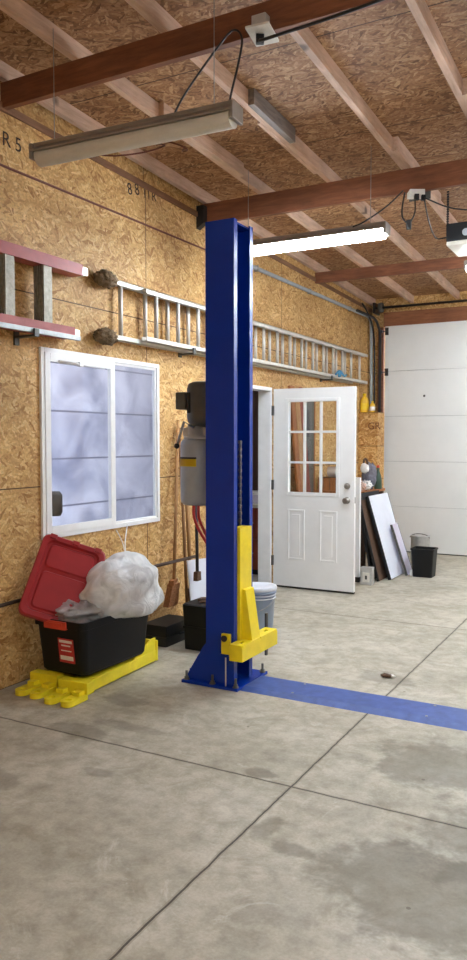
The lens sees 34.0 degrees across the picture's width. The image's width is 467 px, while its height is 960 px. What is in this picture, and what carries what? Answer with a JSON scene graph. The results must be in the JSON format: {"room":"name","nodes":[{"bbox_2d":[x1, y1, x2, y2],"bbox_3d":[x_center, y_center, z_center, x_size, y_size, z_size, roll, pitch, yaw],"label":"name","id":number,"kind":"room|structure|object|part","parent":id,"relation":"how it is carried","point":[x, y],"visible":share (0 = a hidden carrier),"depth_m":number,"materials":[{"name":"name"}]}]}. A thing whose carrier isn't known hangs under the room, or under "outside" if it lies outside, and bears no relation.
{"room":"auto repair garage","nodes":[
{"label":"auto repair garage","id":0,"kind":"room"},
{"bbox_2d":[163,420,179,607],"bbox_3d":[-0.453,0.250,6.094,0.111,1.463,0.419,1,3,12],"label":"push broom","id":1,"kind":"object","parent":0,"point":[172,592],"visible":1,"depth_m":6.03,"materials":[{"name":"brown wood"}]},
{"bbox_3d":[-0.460,0.150,6.123,0.025,1.267,0.360,0,3,2],"label":"handle","id":2,"kind":"part","parent":1,"relation":"part of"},
{"bbox_2d":[0,81,371,689],"bbox_3d":[-0.999,-0.736,5.436,0.121,3.940,11.820,2,3,29],"label":"wall","id":3,"kind":"structure","parent":0,"point":[35,215],"depth_m":5.54,"materials":[{"name":"wood"}]},
{"bbox_2d":[13,328,38,345],"bbox_3d":[-1.260,-0.884,4.647,0.175,0.120,0.040,2,3,29],"label":"hook","id":4,"kind":"object","parent":3,"relation":"attached to","point":[16,337],"visible":0.88,"depth_m":4.65,"materials":[{"name":"grey metal"}]},
{"bbox_2d":[0,239,87,340],"bbox_3d":[-1.580,-1.111,4.037,0.130,0.506,2.445,2,3,29],"label":"step ladder","id":5,"kind":"object","parent":3,"relation":"attached to","point":[44,264],"visible":1,"depth_m":4.69,"materials":[{"name":"metal"}]},
{"bbox_3d":[-1.628,-0.905,3.991,0.100,0.072,2.300,2,3,29],"label":"rail","id":6,"kind":"part","parent":5,"relation":"part of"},
{"bbox_3d":[-1.564,-0.869,3.970,0.025,0.030,2.320,2,3,29],"label":"rail","id":7,"kind":"part","parent":5,"relation":"part of","materials":[{"name":"metal"}]},
{"bbox_3d":[-1.608,-1.327,4.007,0.100,0.072,2.385,2,3,29],"label":"rail","id":8,"kind":"part","parent":5,"relation":"part of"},
{"bbox_2d":[0,555,195,607],"bbox_3d":[-1.143,0.719,4.956,0.112,0.110,2.911,2,4,33],"label":"pole","id":9,"kind":"object","parent":3,"relation":"attached to","point":[192,556],"visible":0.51,"depth_m":5.82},
{"bbox_2d":[39,347,159,539],"bbox_3d":[-0.911,-0.261,5.476,0.077,1.239,1.330,2,3,29],"label":"window","id":10,"kind":"structure","parent":3,"relation":"in","point":[46,355],"depth_m":5.33,"materials":[{"name":"white plastic"}]},
{"bbox_3d":[-1.038,-0.249,5.235,0.018,1.179,0.725,2,3,29],"label":"sliding sash","id":11,"kind":"part","parent":10,"relation":"part of","materials":[{"name":"white plastic"}]},
{"bbox_3d":[-0.758,-0.277,5.779,0.016,1.179,0.590,2,3,29],"label":"fixed sash","id":12,"kind":"part","parent":10,"relation":"part of","materials":[{"name":"white plastic"}]},
{"bbox_2d":[0,163,204,249],"bbox_3d":[-1.883,-1.839,3.626,0.022,0.052,7.700,2,3,29],"label":"cable","id":13,"kind":"object","parent":3,"relation":"attached to","point":[1,165],"visible":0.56,"depth_m":5.28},
{"bbox_2d":[0,101,372,312],"bbox_3d":[-0.949,-2.232,5.330,0.034,0.400,11.820,2,3,29],"label":"trim","id":14,"kind":"structure","parent":3,"relation":"attached to","point":[14,113],"depth_m":5.73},
{"bbox_2d":[178,348,195,357],"bbox_3d":[-0.380,-1.060,6.267,0.150,0.100,0.040,2,3,29],"label":"hook","id":15,"kind":"object","parent":3,"relation":"attached to","point":[180,355],"visible":0.79,"depth_m":6.24,"materials":[{"name":"grey metal"}]},
{"bbox_2d":[93,269,367,383],"bbox_3d":[0.396,-1.329,7.644,0.150,0.530,5.519,2,3,29],"label":"ladder","id":16,"kind":"object","parent":15,"relation":"hanging from","point":[104,278],"visible":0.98,"depth_m":6.33,"materials":[{"name":"metal"}]},
{"bbox_3d":[0.305,-1.519,7.540,0.047,0.036,4.970,2,3,29],"label":"rail","id":17,"kind":"part","parent":16,"relation":"part of","materials":[{"name":"metal"}]},
{"bbox_3d":[0.305,-1.127,7.561,0.047,0.036,4.970,2,3,29],"label":"rail","id":18,"kind":"part","parent":16,"relation":"part of","materials":[{"name":"metal"}]},
{"bbox_3d":[0.540,-1.515,7.851,0.045,0.036,5.000,2,3,29],"label":"rail","id":19,"kind":"part","parent":16,"relation":"part of","materials":[{"name":"metal"}]},
{"bbox_3d":[0.540,-1.163,7.870,0.045,0.036,5.000,2,3,29],"label":"rail","id":20,"kind":"part","parent":16,"relation":"part of","materials":[{"name":"metal"}]},
{"bbox_2d":[193,506,200,580],"bbox_3d":[-0.279,0.447,5.964,0.059,0.663,0.168,0,3,2],"label":"bar","id":21,"kind":"object","parent":3,"relation":"attached to","point":[197,574],"visible":0.76,"depth_m":5.94,"materials":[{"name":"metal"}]},
{"bbox_3d":[-0.287,0.413,5.973,0.026,0.595,0.147,0,3,-6],"label":"handle","id":22,"kind":"part","parent":21,"relation":"part of","materials":[{"name":"black metal"}]},
{"bbox_2d":[196,205,206,229],"bbox_3d":[-0.270,-2.228,6.488,0.069,0.190,0.060,2,3,29],"label":"bracket","id":23,"kind":"object","parent":3,"relation":"attached to","point":[201,219],"visible":0.93,"depth_m":6.46,"materials":[{"name":"black metal"}]},
{"bbox_2d":[253,385,356,593],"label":"door","id":24,"kind":"structure","parent":3,"relation":"in","point":[314,532],"depth_m":7.72,"materials":[{"name":"white plastic"}]},
{"bbox_3d":[0.634,0.556,7.779,0.190,0.515,0.008,2,3,29],"label":"raised panel","id":25,"kind":"part","parent":24,"relation":"part of","materials":[{"name":"white paint"}]},
{"bbox_3d":[0.797,-0.329,7.671,0.586,0.981,0.064,2,3,29],"label":"lite frame","id":26,"kind":"part","parent":24,"relation":"part of","materials":[{"name":"white paint"}]},
{"bbox_3d":[0.940,0.565,7.610,0.190,0.515,0.008,2,3,29],"label":"raised panel","id":27,"kind":"part","parent":24,"relation":"part of","materials":[{"name":"white paint"}]},
{"bbox_3d":[1.098,0.202,7.467,0.068,0.068,0.072,2,3,29],"label":"knob","id":28,"kind":"part","parent":24,"relation":"part of","materials":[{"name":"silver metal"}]},
{"bbox_2d":[253,265,372,403],"bbox_3d":[0.937,-1.045,8.749,0.070,2.212,3.911,2,3,29],"label":"conduit pipe","id":29,"kind":"object","parent":3,"relation":"attached to","point":[256,268],"visible":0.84,"depth_m":9.10,"materials":[{"name":"metal"}]},
{"bbox_2d":[320,375,332,381],"bbox_3d":[1.089,-1.199,8.936,0.150,0.100,0.040,2,3,29],"label":"hook","id":30,"kind":"object","parent":3,"relation":"attached to","point":[321,380],"visible":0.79,"depth_m":8.92,"materials":[{"name":"grey metal"}]},
{"bbox_2d":[362,303,374,403],"bbox_3d":[1.809,-1.284,10.264,0.027,2.130,0.346,3,4,41],"label":"cable","id":31,"kind":"object","parent":3,"relation":"attached to","point":[363,305],"visible":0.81,"depth_m":10.34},
{"bbox_2d":[0,552,466,959],"bbox_3d":[0.828,1.353,4.655,10.460,0.150,12.020,2,3,29],"label":"floor","id":32,"kind":"structure","parent":0,"point":[156,815],"depth_m":3.19,"materials":[{"name":"concrete"}]},
{"bbox_2d":[15,669,78,698],"bbox_3d":[-0.995,1.210,4.952,0.210,0.096,1.022,2,3,28],"label":"lift arm","id":33,"kind":"object","parent":32,"relation":"on","point":[42,683],"visible":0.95,"depth_m":4.61},
{"bbox_2d":[35,615,147,675],"bbox_3d":[-0.884,0.993,4.896,0.410,0.335,0.740,2,3,30],"label":"storage tote","id":34,"kind":"object","parent":33,"relation":"on","point":[79,649],"visible":0.63,"depth_m":4.65,"materials":[{"name":"black plastic"}]},
{"bbox_2d":[18,533,105,621],"bbox_3d":[-1.063,0.633,4.776,0.530,0.577,0.338,-1,3,-11],"label":"lid","id":35,"kind":"object","parent":34,"relation":"on","point":[61,567],"visible":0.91,"depth_m":4.77,"materials":[{"name":"red plastic"}]},
{"bbox_2d":[55,599,101,622],"bbox_3d":[-0.927,0.810,4.836,0.357,0.190,0.567,2,3,29],"label":"plastic bag","id":36,"kind":"object","parent":34,"relation":"in","point":[84,611],"visible":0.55,"depth_m":4.64,"materials":[{"name":"white"}]},
{"bbox_2d":[79,524,164,618],"bbox_3d":[-0.723,0.611,5.001,0.499,0.546,0.755,2,3,29],"label":"plastic bag","id":37,"kind":"object","parent":34,"relation":"in","point":[125,584],"visible":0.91,"depth_m":4.76,"materials":[{"name":"white"}]},
{"bbox_2d":[44,637,157,707],"bbox_3d":[-0.795,1.183,4.812,0.210,0.166,1.022,1,3,26],"label":"lift arm","id":38,"kind":"object","parent":32,"relation":"on","point":[72,691],"visible":0.97,"depth_m":4.61},
{"bbox_3d":[-0.576,1.166,5.262,0.120,0.140,0.020,1,3,26],"label":"stop plate","id":39,"kind":"part","parent":38,"relation":"part of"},
{"bbox_2d":[146,614,184,646],"bbox_3d":[-0.487,1.141,5.790,0.253,0.155,0.360,2,3,29],"label":"tool case","id":40,"kind":"object","parent":32,"relation":"on","point":[168,629],"visible":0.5,"depth_m":5.67,"materials":[{"name":"black plastic"}]},
{"bbox_2d":[179,428,188,602],"bbox_3d":[-0.376,0.387,6.159,0.136,1.622,0.358,0,3,-4],"label":"rake","id":41,"kind":"object","parent":32,"relation":"on","point":[180,441],"visible":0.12,"depth_m":6.17,"materials":[{"name":"brown wood"}]},
{"bbox_2d":[185,505,190,600],"bbox_3d":[-0.334,0.444,6.216,0.124,1.503,0.372,-1,3,-11],"label":"shovel","id":42,"kind":"object","parent":32,"relation":"on","point":[186,506],"visible":0.32,"depth_m":6.20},
{"bbox_3d":[-0.377,0.284,6.239,0.028,1.186,0.295,-1,3,-16],"label":"handle","id":43,"kind":"part","parent":42,"relation":"part of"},
{"bbox_2d":[188,505,191,559],"bbox_3d":[-0.366,0.482,6.250,0.136,1.422,0.335,-2,3,-30],"label":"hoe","id":44,"kind":"object","parent":32,"relation":"on","point":[188,505],"visible":0.03,"depth_m":6.30,"materials":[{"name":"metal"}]},
{"bbox_2d":[183,597,205,650],"bbox_3d":[-0.197,1.060,5.620,0.255,0.335,0.285,2,3,29],"label":"plastic bin","id":45,"kind":"object","parent":32,"relation":"on","point":[194,612],"visible":0.5,"depth_m":5.51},
{"bbox_2d":[198,597,205,602],"bbox_3d":[-0.181,0.877,5.633,0.164,0.026,0.160,0,3,0],"label":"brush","id":46,"kind":"object","parent":45,"relation":"on","point":[202,599],"visible":0.41,"depth_m":5.58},
{"bbox_2d":[187,558,205,600],"bbox_3d":[-0.248,0.913,6.075,0.281,0.576,0.117,-3,4,-41],"label":"sheet","id":47,"kind":"object","parent":32,"relation":"on","point":[197,589],"visible":0.26,"depth_m":6.01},
{"bbox_2d":[181,218,276,691],"bbox_3d":[-0.018,-0.149,4.824,0.450,2.833,0.530,2,3,29],"label":"lift post","id":48,"kind":"object","parent":32,"relation":"on","point":[234,636],"visible":1,"depth_m":4.67,"materials":[{"name":"blue metal"}]},
{"bbox_2d":[174,381,205,543],"bbox_3d":[-0.223,-0.056,4.927,0.292,1.145,0.248,0,3,5],"label":"hydraulic power unit","id":49,"kind":"object","parent":48,"relation":"attached to","point":[193,445],"visible":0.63,"depth_m":4.82,"materials":[{"name":"grey metal"}]},
{"bbox_3d":[-0.304,-0.297,4.820,0.117,0.153,0.039,-1,3,-13],"label":"lever","id":50,"kind":"part","parent":49,"relation":"part of","materials":[{"name":"metal"}]},
{"bbox_3d":[-0.220,-0.053,4.929,0.243,0.420,0.243,2,3,29],"label":"oil tank","id":51,"kind":"part","parent":49,"relation":"part of","materials":[{"name":"grey plastic"}]},
{"bbox_3d":[-0.188,-0.489,4.889,0.219,0.275,0.219,2,3,29],"label":"motor","id":52,"kind":"part","parent":49,"relation":"part of","materials":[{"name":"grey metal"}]},
{"bbox_3d":[-0.053,1.257,4.886,0.400,0.018,0.415,2,3,29],"label":"plate","id":53,"kind":"part","parent":48,"relation":"part of","materials":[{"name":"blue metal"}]},
{"bbox_3d":[-0.036,1.003,4.652,0.082,0.130,0.045,2,3,29],"label":"latch plate","id":54,"kind":"part","parent":48,"relation":"part of","materials":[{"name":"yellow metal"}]},
{"bbox_3d":[0.041,0.019,4.726,0.015,0.527,0.022,2,3,29],"label":"lift chain","id":55,"kind":"part","parent":48,"relation":"part of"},
{"bbox_3d":[-0.026,-1.547,4.673,0.175,0.011,0.221,2,3,29],"label":"plate","id":56,"kind":"part","parent":48,"relation":"part of","materials":[{"name":"blue metal"}]},
{"bbox_3d":[0.130,0.982,4.777,0.089,0.012,0.485,2,3,29],"label":"pin plate","id":57,"kind":"part","parent":48,"relation":"part of","materials":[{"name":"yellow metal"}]},
{"bbox_2d":[252,503,257,574],"bbox_3d":[0.116,0.652,8.954,1.180,0.800,0.597,2,3,29],"label":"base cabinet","id":58,"kind":"object","parent":32,"relation":"on","point":[255,506],"visible":0.03,"depth_m":8.57,"materials":[{"name":"red wood"}]},
{"bbox_2d":[253,490,257,503],"bbox_3d":[0.316,0.197,8.796,0.620,0.125,0.340,2,3,29],"label":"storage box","id":59,"kind":"object","parent":58,"relation":"on","point":[255,493],"visible":0.04,"depth_m":8.65,"materials":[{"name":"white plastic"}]},
{"bbox_3d":[0.323,0.485,8.522,0.350,0.300,0.016,2,3,29],"label":"door","id":60,"kind":"part","parent":58,"relation":"part of","materials":[{"name":"red wood"}]},
{"bbox_3d":[0.323,0.824,8.540,0.350,0.320,0.016,2,3,29],"label":"door","id":61,"kind":"part","parent":58,"relation":"part of","materials":[{"name":"red wood"}]},
{"bbox_2d":[252,582,276,629],"bbox_3d":[0.198,1.023,6.161,0.306,0.352,0.305,2,3,29],"label":"bucket","id":62,"kind":"object","parent":32,"relation":"on","point":[265,592],"visible":0.48,"depth_m":6.05,"materials":[{"name":"plastic"}]},
{"bbox_3d":[0.198,0.862,6.153,0.305,0.030,0.305,2,3,29],"label":"lid","id":63,"kind":"part","parent":62,"relation":"part of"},
{"bbox_2d":[288,385,310,491],"bbox_3d":[0.753,0.036,8.300,0.215,2.100,0.330,2,3,29],"label":"board","id":64,"kind":"object","parent":32,"relation":"on","point":[296,407],"visible":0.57,"depth_m":8.24,"materials":[{"name":"brown wood"}]},
{"bbox_2d":[306,402,314,491],"bbox_3d":[0.851,0.072,8.653,0.044,1.990,0.278,2,3,29],"label":"panel","id":65,"kind":"object","parent":32,"relation":"on","point":[310,437],"visible":0.3,"depth_m":8.65,"materials":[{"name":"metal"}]},
{"bbox_3d":[0.832,-0.403,8.554,0.006,0.750,0.090,2,3,29],"label":"vent plate","id":66,"kind":"part","parent":65,"relation":"part of","materials":[{"name":"metal"}]},
{"bbox_2d":[315,488,384,573],"bbox_3d":[1.388,0.576,9.065,0.600,0.940,0.750,2,3,29],"label":"wooden bench","id":67,"kind":"object","parent":32,"relation":"on","point":[363,552],"visible":0.22,"depth_m":8.66,"materials":[{"name":"brown wood"}]},
{"bbox_2d":[318,476,360,489],"bbox_3d":[1.242,0.042,8.895,0.440,0.145,0.280,2,3,29],"label":"crate","id":68,"kind":"object","parent":67,"relation":"on","point":[328,483],"visible":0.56,"depth_m":8.82,"materials":[{"name":"brown wood"}]},
{"bbox_2d":[327,467,335,476],"bbox_3d":[1.236,-0.092,8.857,0.284,0.123,0.123,2,3,29],"label":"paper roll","id":69,"kind":"object","parent":68,"relation":"on","point":[331,471],"visible":0.42,"depth_m":8.85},
{"bbox_3d":[1.469,0.613,8.662,0.050,0.910,0.050,2,3,29],"label":"leg","id":70,"kind":"part","parent":67,"relation":"part of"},
{"bbox_2d":[361,482,365,490],"bbox_3d":[1.445,0.075,8.658,0.129,0.116,0.106,2,3,29],"label":"rag","id":71,"kind":"object","parent":67,"relation":"on","point":[363,485],"visible":0.56,"depth_m":8.62,"materials":[{"name":"fabric"}]},
{"bbox_2d":[361,480,373,490],"bbox_3d":[1.524,0.065,8.766,0.119,0.140,0.146,-3,4,-44],"label":"rag","id":72,"kind":"object","parent":67,"relation":"on","point":[369,485],"visible":0.66,"depth_m":8.73,"materials":[{"name":"fabric"}]},
{"bbox_2d":[360,458,376,488],"bbox_3d":[1.587,-0.075,8.961,0.188,0.369,0.135,2,3,29],"label":"tool pouch","id":73,"kind":"object","parent":67,"relation":"on","point":[369,472],"visible":0.84,"depth_m":8.93,"materials":[{"name":"grey fabric"}]},
{"bbox_2d":[374,465,381,488],"bbox_3d":[1.719,-0.035,9.085,0.093,0.280,0.093,2,3,29],"label":"spray bottle","id":74,"kind":"object","parent":67,"relation":"on","point":[378,485],"visible":0.88,"depth_m":9.05,"materials":[{"name":"green plastic"}]},
{"bbox_2d":[240,676,466,730],"bbox_3d":[1.523,1.302,4.013,3.200,0.018,0.332,2,3,29],"label":"cover plate","id":75,"kind":"object","parent":32,"relation":"on","point":[386,706],"visible":1,"depth_m":4.39,"materials":[{"name":"blue paint"}]},
{"bbox_2d":[355,477,360,581],"bbox_3d":[1.297,0.532,8.184,0.125,1.120,0.055,2,3,29],"label":"board","id":76,"kind":"object","parent":32,"relation":"on","point":[358,480],"visible":0.34,"depth_m":8.15,"materials":[{"name":"paint"}]},
{"bbox_2d":[360,566,373,584],"bbox_3d":[1.407,1.008,8.046,0.125,0.185,0.095,2,3,29],"label":"junction box","id":77,"kind":"object","parent":32,"relation":"on","point":[367,572],"visible":1,"depth_m":8.01,"materials":[{"name":"grey metal"}]},
{"bbox_3d":[1.390,1.022,8.015,0.075,0.100,0.009,2,3,29],"label":"plate","id":78,"kind":"part","parent":77,"relation":"part of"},
{"bbox_2d":[361,490,378,578],"bbox_3d":[1.589,0.602,8.595,0.198,0.935,0.704,2,3,29],"label":"picture frame","id":79,"kind":"object","parent":32,"relation":"on","point":[363,495],"visible":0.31,"depth_m":8.30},
{"bbox_2d":[358,412,383,487],"bbox_3d":[1.859,0.042,10.239,0.301,1.885,0.272,2,3,29],"label":"tall cabinet","id":80,"kind":"object","parent":32,"relation":"on","point":[371,424],"visible":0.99,"depth_m":10.11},
{"bbox_2d":[360,394,368,411],"bbox_3d":[1.746,-1.024,10.184,0.105,0.250,0.105,2,3,29],"label":"oil bottle","id":81,"kind":"object","parent":80,"relation":"on","point":[364,402],"visible":0.97,"depth_m":10.15,"materials":[{"name":"yellow plastic"}]},
{"bbox_2d":[369,401,374,411],"bbox_3d":[1.843,-0.972,10.133,0.070,0.150,0.070,2,3,29],"label":"oil bottle","id":82,"kind":"object","parent":80,"relation":"on","point":[372,405],"visible":0.95,"depth_m":10.11,"materials":[{"name":"yellow plastic"}]},
{"bbox_2d":[361,499,386,581],"bbox_3d":[1.597,0.643,8.485,0.245,0.866,0.594,2,3,29],"label":"picture frame","id":83,"kind":"object","parent":32,"relation":"on","point":[380,573],"visible":0.33,"depth_m":8.30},
{"bbox_2d":[366,492,403,579],"bbox_3d":[1.745,0.616,8.625,0.298,0.905,0.704,2,3,29],"label":"panel","id":84,"kind":"object","parent":32,"relation":"on","point":[379,505],"visible":0.71,"depth_m":8.51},
{"bbox_2d":[380,673,394,677],"bbox_3d":[0.989,1.253,4.893,0.094,0.027,0.052,2,3,29],"label":"scrap piece","id":85,"kind":"object","parent":32,"relation":"on","point":[386,675],"visible":1,"depth_m":4.88,"materials":[{"name":"paper"}]},
{"bbox_2d":[390,523,411,575],"bbox_3d":[1.911,0.782,8.679,0.210,0.568,0.224,2,3,29],"label":"panel","id":86,"kind":"object","parent":32,"relation":"on","point":[395,528],"visible":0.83,"depth_m":8.64,"materials":[{"name":"grey metal"}]},
{"bbox_2d":[410,533,429,565],"bbox_3d":[2.261,0.839,9.255,0.245,0.395,0.232,2,3,29],"label":"bucket","id":87,"kind":"object","parent":32,"relation":"on","point":[418,539],"visible":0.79,"depth_m":9.17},
{"bbox_2d":[410,546,437,577],"bbox_3d":[2.132,0.917,8.542,0.265,0.315,0.255,2,3,29],"label":"waste bin","id":88,"kind":"object","parent":32,"relation":"on","point":[424,558],"visible":1,"depth_m":8.45,"materials":[{"name":"black plastic"}]},
{"bbox_2d":[0,0,466,298],"bbox_3d":[2.240,-2.373,3.654,7.450,0.523,11.970,2,3,29],"label":"ceiling","id":89,"kind":"structure","parent":0,"point":[382,50],"depth_m":4.86,"materials":[{"name":"wood"}]},
{"bbox_2d":[101,142,187,156],"bbox_3d":[-0.686,-2.332,5.405,0.759,0.223,0.209,-1,3,-22],"label":"coiled cord","id":90,"kind":"object","parent":89,"relation":"hanging from","point":[183,150],"visible":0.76,"depth_m":5.41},
{"bbox_2d":[0,60,375,306],"bbox_3d":[-0.911,-2.405,5.306,0.042,0.589,11.790,2,3,29],"label":"rafter","id":91,"kind":"object","parent":89,"relation":"attached to","point":[66,111],"visible":0.56,"depth_m":5.93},
{"bbox_2d":[0,0,413,302],"bbox_3d":[-0.447,-2.391,5.051,0.042,0.589,11.790,2,3,29],"label":"rafter","id":92,"kind":"object","parent":89,"relation":"attached to","point":[20,11],"visible":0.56,"depth_m":4.67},
{"bbox_2d":[159,102,243,176],"bbox_3d":[-0.201,-2.389,5.413,0.038,0.143,1.100,2,3,29],"label":"rafter splice","id":93,"kind":"object","parent":92,"relation":"attached to","point":[207,144],"visible":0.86,"depth_m":5.51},
{"bbox_2d":[125,0,459,298],"bbox_3d":[0.079,-2.376,4.763,0.042,0.589,11.790,2,3,29],"label":"rafter","id":94,"kind":"object","parent":89,"relation":"attached to","point":[156,15],"visible":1,"depth_m":4.93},
{"bbox_2d":[248,88,294,143],"bbox_3d":[0.259,-2.374,5.001,0.042,0.123,0.620,2,3,29],"label":"rafter splice","id":95,"kind":"object","parent":94,"relation":"attached to","point":[257,102],"visible":1,"depth_m":4.94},
{"bbox_2d":[257,120,316,173],"bbox_3d":[0.394,-2.377,5.401,0.024,0.137,0.950,2,3,29],"label":"rafter splice","id":96,"kind":"object","parent":94,"relation":"attached to","point":[261,125],"visible":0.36,"depth_m":5.33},
{"bbox_2d":[248,170,402,255],"bbox_3d":[0.605,-2.040,5.731,1.246,0.657,0.410,2,3,29],"label":"fluorescent light","id":97,"kind":"object","parent":89,"relation":"hanging from","point":[361,232],"visible":0.77,"depth_m":5.54,"materials":[{"name":"white"}]},
{"bbox_3d":[1.043,-1.952,5.493,0.472,0.334,0.050,-2,4,-35],"label":"power cord","id":98,"kind":"part","parent":97,"relation":"part of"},
{"bbox_2d":[262,0,457,223],"bbox_3d":[0.600,-2.361,4.476,0.042,0.589,11.790,2,3,29],"label":"rafter","id":99,"kind":"object","parent":89,"relation":"attached to","point":[305,38],"visible":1,"depth_m":4.62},
{"bbox_2d":[392,136,440,205],"bbox_3d":[1.436,-2.364,5.913,0.038,0.150,1.250,2,3,29],"label":"rafter splice","id":100,"kind":"object","parent":99,"relation":"attached to","point":[399,149],"visible":0.64,"depth_m":5.57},
{"bbox_2d":[405,0,466,117],"bbox_3d":[1.135,-2.346,4.183,0.042,0.589,11.790,2,3,29],"label":"rafter","id":101,"kind":"object","parent":89,"relation":"attached to","point":[419,9],"visible":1,"depth_m":4.09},
{"bbox_2d":[462,77,466,103],"bbox_3d":[1.682,-2.346,5.093,0.038,0.150,1.250,2,3,29],"label":"rafter splice","id":102,"kind":"object","parent":101,"relation":"attached to","point":[464,80],"visible":1,"depth_m":4.55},
{"bbox_2d":[424,191,466,256],"bbox_3d":[1.845,-2.132,6.001,0.556,0.454,1.223,2,3,29],"label":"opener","id":103,"kind":"object","parent":89,"relation":"hanging from","point":[456,233],"visible":1,"depth_m":6.22,"materials":[{"name":"black plastic"}]},
{"bbox_3d":[1.628,-2.014,5.943,0.737,0.132,0.532,-1,3,-22],"label":"power cord","id":104,"kind":"part","parent":103,"relation":"part of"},
{"bbox_2d":[464,260,466,271],"bbox_3d":[2.587,-2.069,6.444,1.232,0.531,0.124,2,3,29],"label":"fluorescent light","id":105,"kind":"object","parent":89,"relation":"hanging from","point":[465,261],"visible":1,"depth_m":6.70,"materials":[{"name":"white"}]},
{"bbox_2d":[253,391,257,490],"bbox_3d":[0.200,-0.350,10.876,3.168,2.600,0.060,2,3,29],"label":"wall","id":106,"kind":"structure","parent":0,"point":[255,393],"depth_m":10.77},
{"bbox_2d":[372,291,466,487],"bbox_3d":[5.034,-0.750,8.954,7.330,3.600,0.150,2,3,29],"label":"wall","id":107,"kind":"structure","parent":0,"point":[463,295],"depth_m":10.31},
{"bbox_2d":[356,309,381,411],"bbox_3d":[1.777,-0.609,10.046,0.043,3.106,0.950,2,3,29],"label":"door track","id":108,"kind":"object","parent":107,"relation":"attached to","point":[357,310],"visible":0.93,"depth_m":10.36,"materials":[{"name":"black metal"}]},
{"bbox_3d":[1.772,-2.031,9.970,0.036,0.258,0.943,2,3,29],"label":"curved rail","id":109,"kind":"part","parent":108,"relation":"part of","materials":[{"name":"black metal"}]},
{"bbox_3d":[1.998,-0.502,10.447,0.035,2.850,0.045,2,3,29],"label":"rail","id":110,"kind":"part","parent":108,"relation":"part of","materials":[{"name":"black metal"}]},
{"bbox_2d":[377,327,384,412],"bbox_3d":[2.019,-0.556,10.509,0.080,3.050,0.049,2,3,29],"label":"trim","id":111,"kind":"structure","parent":107,"relation":"attached to","point":[381,328],"depth_m":10.44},
{"bbox_2d":[373,299,466,315],"bbox_3d":[4.113,-2.252,9.145,5.005,0.140,0.255,2,3,29],"label":"bar","id":112,"kind":"object","parent":107,"relation":"attached to","point":[378,308],"visible":1,"depth_m":10.10,"materials":[{"name":"black metal"}]},
{"bbox_3d":[1.937,-2.315,10.354,0.025,0.140,0.230,2,3,29],"label":"plate","id":113,"kind":"part","parent":112,"relation":"part of","materials":[{"name":"black metal"}]},
{"bbox_2d":[381,320,466,555],"bbox_3d":[4.169,-0.496,9.288,4.915,3.058,0.092,2,3,29],"label":"door","id":114,"kind":"structure","parent":107,"relation":"in","point":[425,405],"depth_m":10.15,"materials":[{"name":"white metal"}]},
{"bbox_2d":[384,306,466,326],"bbox_3d":[4.247,-2.114,9.195,5.010,0.190,0.059,2,3,29],"label":"trim","id":115,"kind":"structure","parent":107,"relation":"attached to","point":[449,314],"depth_m":10.10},
{"bbox_3d":[5.406,-0.581,1.918,0.100,4.000,11.820,2,3,29],"label":"wall","id":116,"kind":"structure","parent":0,"visible":0},
{"bbox_2d":[0,0,395,109],"bbox_3d":[1.782,-2.191,2.819,7.200,0.147,0.042,2,3,29],"label":"ceiling beam","id":117,"kind":"structure","parent":116,"relation":"attached to","point":[193,40],"depth_m":3.98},
{"bbox_2d":[29,29,242,166],"bbox_3d":[-0.497,-2.011,3.858,1.202,0.695,0.223,1,3,26],"label":"fluorescent light","id":118,"kind":"object","parent":117,"relation":"hanging from","point":[221,116],"visible":1,"depth_m":3.74,"materials":[{"name":"metal"}]},
{"bbox_3d":[-0.112,-1.972,3.703,0.338,0.440,0.167,1,3,26],"label":"power cord","id":119,"kind":"part","parent":118,"relation":"part of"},
{"bbox_2d":[245,12,278,46],"bbox_3d":[0.139,-2.166,3.684,0.120,0.120,0.150,1,3,23],"label":"outlet box","id":120,"kind":"object","parent":117,"relation":"attached to","point":[261,27],"visible":0.98,"depth_m":3.65,"materials":[{"name":"white plastic"}]},
{"bbox_2d":[258,0,383,41],"bbox_3d":[1.176,-2.093,3.035,2.468,0.118,0.057,2,3,30],"label":"cord","id":121,"kind":"object","parent":120,"relation":"attached to","point":[373,2],"visible":1,"depth_m":3.46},
{"bbox_2d":[201,158,466,221],"bbox_3d":[2.878,-2.175,4.816,7.200,0.176,0.042,2,3,29],"label":"ceiling beam","id":122,"kind":"structure","parent":116,"relation":"attached to","point":[450,174],"depth_m":5.91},
{"bbox_2d":[407,189,430,201],"bbox_3d":[1.352,-2.159,5.614,0.161,0.235,0.144,2,3,29],"label":"outlet box","id":123,"kind":"object","parent":122,"relation":"attached to","point":[418,194],"visible":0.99,"depth_m":5.57,"materials":[{"name":"white plastic"}]},
{"bbox_2d":[401,192,415,229],"bbox_3d":[1.289,-1.977,5.600,0.113,0.303,0.105,2,3,29],"label":"cord","id":124,"kind":"object","parent":123,"relation":"hanging from","point":[408,222],"visible":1,"depth_m":5.56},
{"bbox_2d":[315,256,466,283],"bbox_3d":[4.097,-2.224,7.034,7.200,0.119,0.042,2,3,29],"label":"ceiling beam","id":125,"kind":"structure","parent":116,"relation":"attached to","point":[449,263],"depth_m":8.31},
{"label":"outside","id":126,"kind":"structure","parent":0,"visible":0},
{"bbox_3d":[-2.011,1.381,5.556,1.620,0.100,4.460,2,3,29],"label":"ground","id":127,"kind":"structure","parent":126,"visible":0},
{"bbox_2d":[50,362,152,525],"bbox_3d":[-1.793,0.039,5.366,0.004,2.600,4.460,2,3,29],"label":"window glass","id":128,"kind":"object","parent":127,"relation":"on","point":[79,395],"depth_m":6.51,"materials":[{"name":"white"}]},
{"bbox_2d":[52,491,62,515],"bbox_3d":[-1.398,0.184,5.956,0.129,0.190,0.118,2,3,29],"label":"lamp","id":129,"kind":"object","parent":128,"relation":"attached to","point":[57,497],"visible":0.62,"depth_m":5.91,"materials":[{"name":"grey metal"}]}
]}

